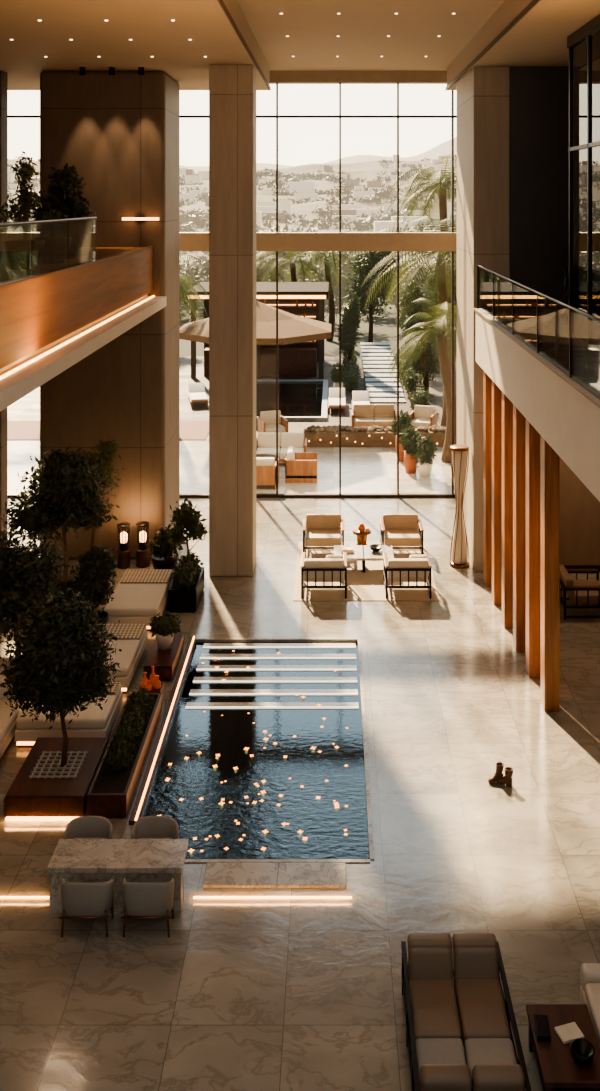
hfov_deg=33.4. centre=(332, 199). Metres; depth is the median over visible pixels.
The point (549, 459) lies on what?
timber fin
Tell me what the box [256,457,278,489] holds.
armchair
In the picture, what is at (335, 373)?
potted plant
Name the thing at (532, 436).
timber fin
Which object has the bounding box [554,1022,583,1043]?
open book
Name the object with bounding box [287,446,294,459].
cushion
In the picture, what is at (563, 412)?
balcony
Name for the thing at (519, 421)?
timber fin
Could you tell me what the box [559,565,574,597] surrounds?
cushion
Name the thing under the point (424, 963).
cushion
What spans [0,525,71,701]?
ficus tree
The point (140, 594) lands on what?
daybed
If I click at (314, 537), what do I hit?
seat cushion
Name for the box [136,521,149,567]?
table lamp
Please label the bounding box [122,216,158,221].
wall lamp
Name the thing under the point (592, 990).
seat cushion
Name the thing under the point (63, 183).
plant
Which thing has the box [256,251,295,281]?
palm tree
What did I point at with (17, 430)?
brick path
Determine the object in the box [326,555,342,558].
throw pillow
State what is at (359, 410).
cushion
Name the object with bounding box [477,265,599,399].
glass railing
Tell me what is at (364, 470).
terrace
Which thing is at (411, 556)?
throw pillow
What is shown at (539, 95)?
wall
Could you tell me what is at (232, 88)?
column
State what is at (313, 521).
cushion
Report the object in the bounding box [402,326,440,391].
tree
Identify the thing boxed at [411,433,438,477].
potted plant
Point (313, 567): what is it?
cushion
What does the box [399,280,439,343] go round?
tree
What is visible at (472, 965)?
cushion
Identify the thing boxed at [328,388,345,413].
sun lounger
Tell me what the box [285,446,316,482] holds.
armchair
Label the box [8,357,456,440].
ground
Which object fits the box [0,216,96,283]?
glass railing
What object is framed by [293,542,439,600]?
area rug
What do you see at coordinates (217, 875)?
step
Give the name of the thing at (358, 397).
sun lounger
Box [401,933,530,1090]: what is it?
sofa
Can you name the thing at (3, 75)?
pier
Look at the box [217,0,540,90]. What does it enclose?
trim
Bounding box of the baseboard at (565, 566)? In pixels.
[564,565,599,571]
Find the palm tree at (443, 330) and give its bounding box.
[387,298,456,462]
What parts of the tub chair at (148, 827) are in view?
seat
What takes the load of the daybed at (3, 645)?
on the floor
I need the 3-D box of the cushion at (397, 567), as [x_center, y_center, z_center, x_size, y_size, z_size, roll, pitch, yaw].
[1.420,6.958,18.905,0.760,0.346,0.184,0,0,0]
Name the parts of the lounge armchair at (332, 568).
armrest, frame, armrest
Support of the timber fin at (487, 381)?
on the floor
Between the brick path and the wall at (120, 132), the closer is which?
the wall at (120, 132)
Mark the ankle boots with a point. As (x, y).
(498, 777)
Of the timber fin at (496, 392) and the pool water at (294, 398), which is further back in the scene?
the pool water at (294, 398)
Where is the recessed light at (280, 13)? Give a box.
[10,13,454,56]
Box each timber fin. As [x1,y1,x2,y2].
[483,370,491,585]
[492,381,501,604]
[502,392,512,627]
[513,404,525,651]
[526,419,539,677]
[540,435,558,711]
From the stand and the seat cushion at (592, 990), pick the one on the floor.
the stand
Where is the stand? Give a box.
[143,610,183,680]
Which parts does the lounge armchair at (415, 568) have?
armrest, armrest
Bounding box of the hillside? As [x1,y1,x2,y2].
[8,159,456,279]
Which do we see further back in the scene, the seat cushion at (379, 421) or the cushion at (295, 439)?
the seat cushion at (379, 421)
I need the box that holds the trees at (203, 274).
[180,251,436,318]
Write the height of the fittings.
0.160 m
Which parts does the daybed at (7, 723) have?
mattress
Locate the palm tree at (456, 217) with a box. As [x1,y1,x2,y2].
[416,217,456,291]
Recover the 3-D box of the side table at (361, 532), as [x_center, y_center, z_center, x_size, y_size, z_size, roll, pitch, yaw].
[0.620,7.223,21.500,0.400,0.530,0.400,0,0,0]
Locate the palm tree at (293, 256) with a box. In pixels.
[256,251,338,298]
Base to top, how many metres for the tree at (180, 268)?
4.845 m
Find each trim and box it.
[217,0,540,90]
[270,71,446,83]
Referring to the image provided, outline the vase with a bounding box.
[358,523,365,531]
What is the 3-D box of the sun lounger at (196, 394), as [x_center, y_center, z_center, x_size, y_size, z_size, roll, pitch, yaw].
[-5.000,7.222,37.000,0.640,0.595,1.900,0,0,-11]
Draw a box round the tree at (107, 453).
[64,436,124,566]
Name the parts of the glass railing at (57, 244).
handrail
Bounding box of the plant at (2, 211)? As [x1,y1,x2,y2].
[0,201,9,222]
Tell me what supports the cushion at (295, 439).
on the outdoor sofa at (265, 441)
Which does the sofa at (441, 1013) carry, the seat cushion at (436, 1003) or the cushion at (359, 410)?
the seat cushion at (436, 1003)
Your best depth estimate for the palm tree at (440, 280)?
31.83 m
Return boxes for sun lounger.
[188,383,208,408]
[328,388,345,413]
[352,391,369,408]
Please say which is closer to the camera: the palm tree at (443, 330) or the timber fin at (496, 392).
the timber fin at (496, 392)
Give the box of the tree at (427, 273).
[414,251,456,332]
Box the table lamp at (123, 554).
[117,522,130,568]
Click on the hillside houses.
(303, 189)
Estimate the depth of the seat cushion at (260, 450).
28.39 m
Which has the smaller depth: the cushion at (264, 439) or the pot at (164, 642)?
the pot at (164, 642)
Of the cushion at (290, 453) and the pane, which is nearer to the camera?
the pane
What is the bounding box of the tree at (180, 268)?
[180,268,193,309]
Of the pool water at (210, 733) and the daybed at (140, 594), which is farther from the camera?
the daybed at (140, 594)
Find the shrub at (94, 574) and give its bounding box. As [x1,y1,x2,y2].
[66,543,116,622]
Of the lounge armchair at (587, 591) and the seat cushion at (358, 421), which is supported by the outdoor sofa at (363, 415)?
the seat cushion at (358, 421)
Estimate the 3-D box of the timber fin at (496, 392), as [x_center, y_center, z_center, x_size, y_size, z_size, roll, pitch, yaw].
[3.090,5.375,18.650,0.220,4.250,0.300,0,0,0]
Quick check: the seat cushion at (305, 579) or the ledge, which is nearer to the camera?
the ledge
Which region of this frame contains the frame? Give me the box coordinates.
[567,14,599,318]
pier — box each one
[0,70,7,541]
[457,67,509,570]
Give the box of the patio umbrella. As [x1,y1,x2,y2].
[180,297,330,430]
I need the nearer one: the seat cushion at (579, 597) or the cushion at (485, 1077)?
the cushion at (485, 1077)
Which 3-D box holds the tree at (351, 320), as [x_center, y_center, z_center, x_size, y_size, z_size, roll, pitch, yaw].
[0.718,5.708,42.971,1.122,3.638,1.179,0,0,0]
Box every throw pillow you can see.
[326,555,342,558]
[409,555,425,557]
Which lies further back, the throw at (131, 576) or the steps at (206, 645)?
the throw at (131, 576)
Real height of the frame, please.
4.880 m
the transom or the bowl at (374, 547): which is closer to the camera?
the bowl at (374, 547)
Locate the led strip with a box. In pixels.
[0,896,351,898]
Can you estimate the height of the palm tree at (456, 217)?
6.902 m
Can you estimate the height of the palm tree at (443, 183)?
9.253 m
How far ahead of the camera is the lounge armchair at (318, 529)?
21.30 m
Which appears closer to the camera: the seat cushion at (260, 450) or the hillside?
the seat cushion at (260, 450)
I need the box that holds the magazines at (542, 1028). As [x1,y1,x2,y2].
[534,1014,550,1041]
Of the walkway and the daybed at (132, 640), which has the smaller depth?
the daybed at (132, 640)
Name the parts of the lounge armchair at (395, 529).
armrest, armrest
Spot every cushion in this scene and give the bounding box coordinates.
[256,447,280,458]
[256,457,274,465]
[257,432,280,446]
[260,410,280,423]
[265,424,285,432]
[280,447,303,458]
[281,432,303,446]
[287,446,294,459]
[304,558,343,577]
[304,577,343,581]
[305,529,341,545]
[306,514,340,528]
[353,404,373,416]
[354,417,374,426]
[374,404,394,416]
[374,417,394,426]
[383,514,417,528]
[384,529,420,545]
[388,558,427,577]
[388,577,427,581]
[408,947,452,980]
[410,979,461,1040]
[411,418,429,428]
[414,405,433,418]
[415,1038,465,1082]
[420,1064,471,1090]
[453,947,498,986]
[455,979,510,1048]
[465,1038,516,1076]
[472,1064,524,1090]
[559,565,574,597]
[569,580,599,603]
[585,983,599,1041]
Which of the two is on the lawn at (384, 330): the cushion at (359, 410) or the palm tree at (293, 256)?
the palm tree at (293, 256)
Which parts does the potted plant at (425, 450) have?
pot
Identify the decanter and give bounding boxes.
[138,666,163,700]
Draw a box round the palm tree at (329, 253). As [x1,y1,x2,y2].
[290,251,358,340]
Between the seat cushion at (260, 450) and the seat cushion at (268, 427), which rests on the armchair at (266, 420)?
the seat cushion at (268, 427)
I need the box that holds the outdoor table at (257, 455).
[256,454,275,460]
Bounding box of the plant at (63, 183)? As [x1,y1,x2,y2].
[30,163,95,219]
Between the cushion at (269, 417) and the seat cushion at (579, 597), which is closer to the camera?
the seat cushion at (579, 597)
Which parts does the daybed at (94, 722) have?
mattress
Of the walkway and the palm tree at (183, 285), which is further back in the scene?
the walkway
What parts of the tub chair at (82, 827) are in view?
seat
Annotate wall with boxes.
[40,71,179,558]
[510,66,599,564]
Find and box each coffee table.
[334,544,393,572]
[526,1004,599,1090]
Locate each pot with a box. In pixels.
[91,610,108,622]
[155,633,173,649]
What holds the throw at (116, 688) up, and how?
on the daybed at (94, 722)
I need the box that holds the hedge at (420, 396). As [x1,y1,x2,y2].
[342,351,431,409]
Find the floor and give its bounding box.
[0,498,599,1090]
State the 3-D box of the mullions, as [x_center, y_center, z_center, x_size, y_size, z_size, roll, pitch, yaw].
[-2.850,2.275,25.250,12.300,10.450,0.140,0,0,0]
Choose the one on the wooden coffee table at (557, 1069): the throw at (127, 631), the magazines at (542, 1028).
the magazines at (542, 1028)
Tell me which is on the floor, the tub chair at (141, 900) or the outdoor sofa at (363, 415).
the tub chair at (141, 900)
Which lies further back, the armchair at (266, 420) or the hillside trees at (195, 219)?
the hillside trees at (195, 219)
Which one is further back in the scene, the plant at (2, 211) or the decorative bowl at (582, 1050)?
the plant at (2, 211)
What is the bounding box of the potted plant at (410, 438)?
[399,427,420,473]
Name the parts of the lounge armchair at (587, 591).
armrest, armrest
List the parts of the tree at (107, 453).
pot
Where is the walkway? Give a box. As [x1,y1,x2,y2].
[360,342,405,402]
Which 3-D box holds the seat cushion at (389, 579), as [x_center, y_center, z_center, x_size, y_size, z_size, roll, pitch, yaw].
[1.420,7.158,19.270,0.760,0.180,0.660,0,0,0]
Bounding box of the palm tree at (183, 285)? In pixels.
[180,255,208,323]
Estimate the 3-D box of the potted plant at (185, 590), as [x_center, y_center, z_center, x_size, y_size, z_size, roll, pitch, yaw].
[-2.715,6.550,18.732,0.841,1.901,1.243,0,0,-14]
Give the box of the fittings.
[79,67,143,75]
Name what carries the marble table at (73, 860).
on the floor
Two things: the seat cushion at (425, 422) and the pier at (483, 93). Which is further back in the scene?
the seat cushion at (425, 422)
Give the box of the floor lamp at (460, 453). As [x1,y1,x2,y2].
[449,444,469,568]
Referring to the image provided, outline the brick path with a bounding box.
[8,421,208,439]
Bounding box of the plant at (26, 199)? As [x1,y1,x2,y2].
[1,151,43,268]
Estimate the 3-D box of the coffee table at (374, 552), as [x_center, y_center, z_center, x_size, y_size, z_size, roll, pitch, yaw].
[0.620,7.263,20.300,1.200,0.450,0.760,0,0,0]
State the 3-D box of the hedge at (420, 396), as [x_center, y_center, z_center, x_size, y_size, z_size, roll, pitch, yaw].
[1.938,7.119,40.499,3.364,1.190,11.814,0,0,0]
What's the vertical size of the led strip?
0.012 m
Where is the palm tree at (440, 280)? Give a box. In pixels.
[346,214,456,426]
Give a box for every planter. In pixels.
[0,585,121,820]
[87,686,161,817]
[304,425,445,446]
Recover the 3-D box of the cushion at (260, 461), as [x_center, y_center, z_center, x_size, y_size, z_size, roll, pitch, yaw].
[-1.895,6.930,26.070,0.750,0.424,0.191,0,0,0]
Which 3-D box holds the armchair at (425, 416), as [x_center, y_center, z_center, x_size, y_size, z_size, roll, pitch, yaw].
[2.900,7.119,32.400,0.800,0.802,0.840,0,0,17]
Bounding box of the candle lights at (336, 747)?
[157,647,347,852]
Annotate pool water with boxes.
[142,642,369,858]
[257,382,322,415]
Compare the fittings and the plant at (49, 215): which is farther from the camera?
the fittings
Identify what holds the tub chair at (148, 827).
on the floor
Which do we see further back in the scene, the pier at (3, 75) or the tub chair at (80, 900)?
the pier at (3, 75)
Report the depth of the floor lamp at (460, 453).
20.46 m
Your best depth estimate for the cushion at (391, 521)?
21.53 m
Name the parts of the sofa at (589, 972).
arm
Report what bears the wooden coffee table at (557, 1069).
on the floor
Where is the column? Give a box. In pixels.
[209,65,255,575]
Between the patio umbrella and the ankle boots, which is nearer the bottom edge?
the ankle boots
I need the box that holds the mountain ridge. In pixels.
[180,137,456,172]
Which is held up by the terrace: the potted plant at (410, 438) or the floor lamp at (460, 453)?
the potted plant at (410, 438)
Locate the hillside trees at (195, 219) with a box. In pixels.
[8,155,456,281]
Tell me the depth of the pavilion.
42.60 m
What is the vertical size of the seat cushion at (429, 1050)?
0.160 m
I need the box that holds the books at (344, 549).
[341,547,353,552]
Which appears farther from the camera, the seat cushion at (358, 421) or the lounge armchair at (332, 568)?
the seat cushion at (358, 421)
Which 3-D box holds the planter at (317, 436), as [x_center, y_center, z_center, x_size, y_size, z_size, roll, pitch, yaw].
[1.350,7.222,30.682,4.500,0.596,0.636,0,0,0]
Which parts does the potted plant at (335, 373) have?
pot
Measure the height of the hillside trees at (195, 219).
28.701 m
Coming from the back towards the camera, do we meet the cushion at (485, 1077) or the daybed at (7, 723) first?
the daybed at (7, 723)
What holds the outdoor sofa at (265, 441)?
on the terrace
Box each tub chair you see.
[59,878,113,937]
[64,816,112,838]
[121,878,173,937]
[131,816,178,838]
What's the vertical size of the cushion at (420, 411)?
0.424 m
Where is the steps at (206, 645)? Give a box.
[185,643,358,707]
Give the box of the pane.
[571,30,599,323]
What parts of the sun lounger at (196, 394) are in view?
backrest, mattress, frame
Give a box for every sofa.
[256,432,306,462]
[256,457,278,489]
[351,404,396,428]
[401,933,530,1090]
[580,963,599,1044]
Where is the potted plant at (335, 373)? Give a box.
[330,361,347,387]
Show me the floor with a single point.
(240, 994)
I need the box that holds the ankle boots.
[488,762,512,786]
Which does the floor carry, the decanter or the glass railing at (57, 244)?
the decanter
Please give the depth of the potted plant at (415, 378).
36.48 m
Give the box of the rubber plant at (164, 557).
[149,524,182,571]
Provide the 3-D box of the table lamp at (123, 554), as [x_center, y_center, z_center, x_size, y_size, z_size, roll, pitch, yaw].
[-4.280,7.060,20.450,0.279,0.880,0.279,0,0,22]
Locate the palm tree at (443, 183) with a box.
[382,154,456,408]
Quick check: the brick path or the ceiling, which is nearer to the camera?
the ceiling
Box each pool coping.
[185,638,373,862]
[257,380,327,420]
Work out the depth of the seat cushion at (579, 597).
17.93 m
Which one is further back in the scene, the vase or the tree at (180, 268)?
the tree at (180, 268)
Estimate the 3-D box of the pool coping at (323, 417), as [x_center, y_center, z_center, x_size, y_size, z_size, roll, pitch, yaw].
[-1.900,7.460,37.600,3.400,0.120,7.200,0,0,0]
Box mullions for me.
[8,83,456,497]
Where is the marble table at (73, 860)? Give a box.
[47,839,188,912]
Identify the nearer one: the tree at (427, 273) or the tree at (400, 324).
the tree at (400, 324)
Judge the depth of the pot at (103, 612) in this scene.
17.15 m
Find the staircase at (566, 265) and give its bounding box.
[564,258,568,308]
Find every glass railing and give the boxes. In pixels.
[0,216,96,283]
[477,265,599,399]
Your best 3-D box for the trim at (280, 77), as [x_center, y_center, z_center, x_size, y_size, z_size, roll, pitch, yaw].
[-2.850,-3.105,25.300,12.300,0.290,0.400,0,0,0]
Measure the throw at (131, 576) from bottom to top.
0.035 m
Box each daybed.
[0,625,28,671]
[0,675,25,761]
[15,681,122,747]
[88,623,147,693]
[104,569,173,630]
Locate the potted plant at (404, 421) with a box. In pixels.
[391,409,414,460]
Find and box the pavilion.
[187,282,328,377]
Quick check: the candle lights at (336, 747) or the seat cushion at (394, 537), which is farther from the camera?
the seat cushion at (394, 537)
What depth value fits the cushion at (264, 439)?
28.81 m
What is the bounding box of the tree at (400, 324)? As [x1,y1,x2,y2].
[393,281,439,333]
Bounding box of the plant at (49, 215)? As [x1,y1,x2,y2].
[34,209,68,220]
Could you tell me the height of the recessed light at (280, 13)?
0.566 m
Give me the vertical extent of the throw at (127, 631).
0.035 m
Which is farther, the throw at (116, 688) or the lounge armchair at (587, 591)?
the lounge armchair at (587, 591)
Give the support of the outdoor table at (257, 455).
on the terrace
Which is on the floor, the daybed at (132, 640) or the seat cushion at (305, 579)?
the daybed at (132, 640)
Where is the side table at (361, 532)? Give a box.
[353,523,370,550]
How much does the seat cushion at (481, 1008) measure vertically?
0.160 m
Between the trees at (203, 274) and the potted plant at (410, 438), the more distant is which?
the trees at (203, 274)
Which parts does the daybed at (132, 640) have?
mattress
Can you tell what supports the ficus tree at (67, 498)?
on the floor
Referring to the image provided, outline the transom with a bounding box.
[31,232,456,250]
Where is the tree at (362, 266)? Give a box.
[344,251,396,341]
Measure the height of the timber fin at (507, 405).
4.250 m
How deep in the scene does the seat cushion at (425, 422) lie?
32.08 m
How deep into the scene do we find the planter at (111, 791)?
12.83 m
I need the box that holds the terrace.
[8,441,454,493]
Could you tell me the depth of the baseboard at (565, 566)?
20.17 m
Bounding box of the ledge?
[129,636,195,824]
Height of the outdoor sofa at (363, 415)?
0.802 m
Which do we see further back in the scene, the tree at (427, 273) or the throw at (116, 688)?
the tree at (427, 273)
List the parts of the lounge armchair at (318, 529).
armrest, frame, armrest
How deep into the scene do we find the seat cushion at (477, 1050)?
8.36 m
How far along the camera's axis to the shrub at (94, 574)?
16.98 m
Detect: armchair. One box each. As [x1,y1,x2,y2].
[258,410,287,432]
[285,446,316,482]
[301,552,346,598]
[302,514,343,551]
[380,514,423,554]
[383,552,431,598]
[409,405,436,428]
[559,565,599,619]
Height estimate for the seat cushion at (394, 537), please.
0.180 m
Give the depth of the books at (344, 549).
20.22 m
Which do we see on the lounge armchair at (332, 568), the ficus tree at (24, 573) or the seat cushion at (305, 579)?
the seat cushion at (305, 579)
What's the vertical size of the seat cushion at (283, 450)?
0.200 m
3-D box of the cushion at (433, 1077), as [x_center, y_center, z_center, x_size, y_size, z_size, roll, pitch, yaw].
[0.900,7.110,8.010,0.410,0.348,0.218,0,0,0]
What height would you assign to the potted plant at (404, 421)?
1.463 m
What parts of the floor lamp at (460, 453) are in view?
lamp shade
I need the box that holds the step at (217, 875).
[203,863,345,887]
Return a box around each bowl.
[370,544,381,551]
[570,1038,594,1064]
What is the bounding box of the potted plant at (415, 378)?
[405,371,424,405]
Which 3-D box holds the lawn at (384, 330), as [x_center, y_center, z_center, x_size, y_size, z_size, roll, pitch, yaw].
[0.000,8.075,71.005,120.000,0.650,45.990,0,0,0]
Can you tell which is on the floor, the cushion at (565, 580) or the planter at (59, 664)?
the planter at (59, 664)
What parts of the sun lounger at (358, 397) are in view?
backrest, mattress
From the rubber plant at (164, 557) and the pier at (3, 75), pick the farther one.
the pier at (3, 75)
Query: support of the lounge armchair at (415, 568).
on the area rug
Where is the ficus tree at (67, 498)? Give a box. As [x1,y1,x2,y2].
[0,445,119,602]
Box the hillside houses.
[8,155,456,231]
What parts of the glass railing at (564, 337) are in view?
handrail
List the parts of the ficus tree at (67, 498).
pot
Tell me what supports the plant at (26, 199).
on the balcony at (50, 322)
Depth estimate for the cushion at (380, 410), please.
32.80 m
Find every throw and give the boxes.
[88,623,145,639]
[101,681,120,694]
[120,569,172,583]
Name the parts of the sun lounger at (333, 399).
frame, backrest, mattress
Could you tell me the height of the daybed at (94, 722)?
0.430 m
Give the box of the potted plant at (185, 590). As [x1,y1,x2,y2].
[166,498,207,612]
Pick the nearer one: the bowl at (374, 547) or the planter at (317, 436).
the bowl at (374, 547)
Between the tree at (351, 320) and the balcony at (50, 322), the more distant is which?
the tree at (351, 320)
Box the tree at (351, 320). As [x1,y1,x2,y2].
[338,291,362,359]
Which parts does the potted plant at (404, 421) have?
pot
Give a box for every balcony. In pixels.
[0,246,166,410]
[474,308,599,501]
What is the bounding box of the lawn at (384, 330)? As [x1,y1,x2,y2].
[180,287,456,356]
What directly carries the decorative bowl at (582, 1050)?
on the wooden coffee table at (557, 1069)
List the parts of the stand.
lid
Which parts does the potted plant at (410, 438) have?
pot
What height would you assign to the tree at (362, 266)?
5.816 m
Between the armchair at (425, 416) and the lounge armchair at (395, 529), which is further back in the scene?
the armchair at (425, 416)
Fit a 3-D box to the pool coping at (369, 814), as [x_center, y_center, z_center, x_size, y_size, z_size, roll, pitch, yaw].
[-0.930,7.494,14.210,2.800,0.012,5.800,0,0,0]
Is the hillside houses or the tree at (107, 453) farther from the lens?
the hillside houses
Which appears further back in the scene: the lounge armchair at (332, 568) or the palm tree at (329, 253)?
the palm tree at (329, 253)
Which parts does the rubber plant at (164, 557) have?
pot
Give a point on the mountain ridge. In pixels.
(443, 149)
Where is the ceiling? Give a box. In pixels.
[0,0,599,89]

